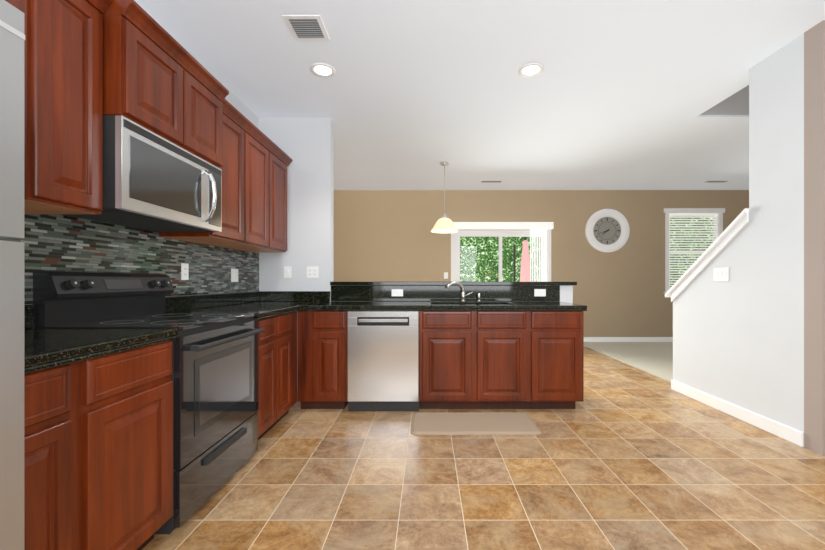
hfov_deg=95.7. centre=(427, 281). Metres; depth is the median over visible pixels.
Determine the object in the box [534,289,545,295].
outlet
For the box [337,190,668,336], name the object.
wall
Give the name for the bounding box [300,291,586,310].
countertop
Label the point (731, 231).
trim
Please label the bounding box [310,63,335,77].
recessed light
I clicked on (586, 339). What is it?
baseboard
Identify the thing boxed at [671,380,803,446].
baseboard
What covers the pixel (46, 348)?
countertop
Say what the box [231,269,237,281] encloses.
electrical outlet plate
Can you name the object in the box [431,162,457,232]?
pendant light
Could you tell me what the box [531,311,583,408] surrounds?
base cabinet
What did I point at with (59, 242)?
mosaic
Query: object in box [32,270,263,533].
range
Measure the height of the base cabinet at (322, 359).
0.885 m
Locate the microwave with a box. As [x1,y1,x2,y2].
[62,115,221,231]
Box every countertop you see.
[24,299,187,373]
[165,291,299,319]
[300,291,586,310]
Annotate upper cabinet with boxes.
[5,0,112,213]
[102,0,228,168]
[159,99,246,246]
[224,119,270,250]
[248,143,290,251]
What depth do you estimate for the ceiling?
3.12 m
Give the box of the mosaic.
[0,214,258,304]
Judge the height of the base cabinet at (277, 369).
0.885 m
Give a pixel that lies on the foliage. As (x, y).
(483, 258)
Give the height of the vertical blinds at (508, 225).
2.165 m
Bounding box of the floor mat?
[411,412,540,434]
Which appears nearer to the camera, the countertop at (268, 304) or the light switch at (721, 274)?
the countertop at (268, 304)
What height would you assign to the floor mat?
0.015 m
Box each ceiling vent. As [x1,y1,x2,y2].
[282,15,329,39]
[479,180,502,182]
[702,180,730,182]
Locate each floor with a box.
[142,346,824,549]
[584,342,672,381]
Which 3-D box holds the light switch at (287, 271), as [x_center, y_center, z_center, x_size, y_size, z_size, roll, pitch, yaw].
[-1.440,-0.095,3.825,0.075,0.118,0.008,0,0,0]
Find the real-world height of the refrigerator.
1.780 m
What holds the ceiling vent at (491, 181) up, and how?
in the ceiling
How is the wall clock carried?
attached to the wall at (383, 235)
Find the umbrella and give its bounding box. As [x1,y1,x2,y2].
[513,237,529,281]
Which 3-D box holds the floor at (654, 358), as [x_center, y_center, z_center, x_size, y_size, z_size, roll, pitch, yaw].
[4.660,1.164,5.435,3.920,0.112,3.070,0,0,0]
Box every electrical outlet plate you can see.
[181,263,188,279]
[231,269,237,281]
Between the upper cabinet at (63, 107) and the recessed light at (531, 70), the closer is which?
the upper cabinet at (63, 107)
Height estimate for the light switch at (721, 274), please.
0.118 m
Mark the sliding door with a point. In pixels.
(455, 252)
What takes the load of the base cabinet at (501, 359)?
on the floor at (623, 456)
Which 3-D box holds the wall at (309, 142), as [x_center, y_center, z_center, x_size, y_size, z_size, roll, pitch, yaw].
[-1.370,-0.280,3.890,0.740,2.800,0.120,0,0,0]
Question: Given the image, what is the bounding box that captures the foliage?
[460,218,712,286]
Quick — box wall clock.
[585,209,629,252]
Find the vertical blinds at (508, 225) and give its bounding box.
[453,222,553,281]
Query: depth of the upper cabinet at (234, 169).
2.67 m
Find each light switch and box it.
[284,266,290,277]
[714,267,728,280]
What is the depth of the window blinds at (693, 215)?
6.86 m
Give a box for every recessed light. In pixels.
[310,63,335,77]
[518,63,543,77]
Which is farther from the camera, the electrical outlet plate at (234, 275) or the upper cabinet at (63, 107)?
the electrical outlet plate at (234, 275)
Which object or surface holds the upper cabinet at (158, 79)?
attached to the wall at (231, 98)
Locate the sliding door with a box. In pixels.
[451,229,550,281]
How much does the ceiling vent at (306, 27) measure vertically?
0.018 m
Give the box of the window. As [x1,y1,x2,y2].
[664,208,724,292]
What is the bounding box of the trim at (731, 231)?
[665,208,748,301]
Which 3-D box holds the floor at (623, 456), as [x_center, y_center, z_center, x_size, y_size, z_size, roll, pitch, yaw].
[2.380,1.170,2.925,8.480,0.100,8.090,0,0,0]
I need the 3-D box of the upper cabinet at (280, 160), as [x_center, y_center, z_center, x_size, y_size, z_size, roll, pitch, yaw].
[-1.563,-0.757,3.484,0.347,0.936,0.432,0,0,0]
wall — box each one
[25,0,260,304]
[261,118,336,390]
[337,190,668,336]
[669,20,824,455]
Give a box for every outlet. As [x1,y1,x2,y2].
[307,266,317,277]
[392,289,402,295]
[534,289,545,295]
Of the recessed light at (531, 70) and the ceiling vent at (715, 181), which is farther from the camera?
the ceiling vent at (715, 181)
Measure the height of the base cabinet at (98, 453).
0.885 m
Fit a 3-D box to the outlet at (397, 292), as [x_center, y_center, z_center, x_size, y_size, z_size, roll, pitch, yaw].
[-0.315,0.115,3.825,0.118,0.075,0.008,0,0,0]
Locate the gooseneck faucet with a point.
(463, 295)
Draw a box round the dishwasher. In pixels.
[348,311,418,410]
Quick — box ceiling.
[137,0,824,189]
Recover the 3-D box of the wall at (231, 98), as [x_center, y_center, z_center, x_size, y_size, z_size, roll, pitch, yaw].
[-1.800,-0.280,2.855,0.120,2.800,7.950,0,0,0]
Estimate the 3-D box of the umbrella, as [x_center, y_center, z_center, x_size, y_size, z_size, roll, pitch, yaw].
[2.070,0.020,8.215,0.460,2.300,0.430,0,0,0]
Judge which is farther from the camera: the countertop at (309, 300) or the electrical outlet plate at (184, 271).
the countertop at (309, 300)
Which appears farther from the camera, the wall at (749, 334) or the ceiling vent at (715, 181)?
the ceiling vent at (715, 181)
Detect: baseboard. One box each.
[584,337,672,341]
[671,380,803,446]
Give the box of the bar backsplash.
[330,282,576,302]
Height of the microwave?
0.406 m
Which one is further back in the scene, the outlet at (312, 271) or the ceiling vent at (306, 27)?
the outlet at (312, 271)
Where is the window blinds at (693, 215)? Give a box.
[669,213,717,288]
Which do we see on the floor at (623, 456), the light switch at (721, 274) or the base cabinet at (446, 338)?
the base cabinet at (446, 338)
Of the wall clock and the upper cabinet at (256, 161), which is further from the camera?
the wall clock
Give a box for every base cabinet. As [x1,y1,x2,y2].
[24,340,172,549]
[257,312,296,439]
[298,311,347,408]
[419,311,474,408]
[475,311,530,408]
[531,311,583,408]
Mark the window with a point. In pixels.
(719, 218)
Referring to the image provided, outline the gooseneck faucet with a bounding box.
[446,281,480,301]
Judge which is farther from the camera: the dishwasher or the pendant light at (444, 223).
the pendant light at (444, 223)
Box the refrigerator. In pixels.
[0,0,24,549]

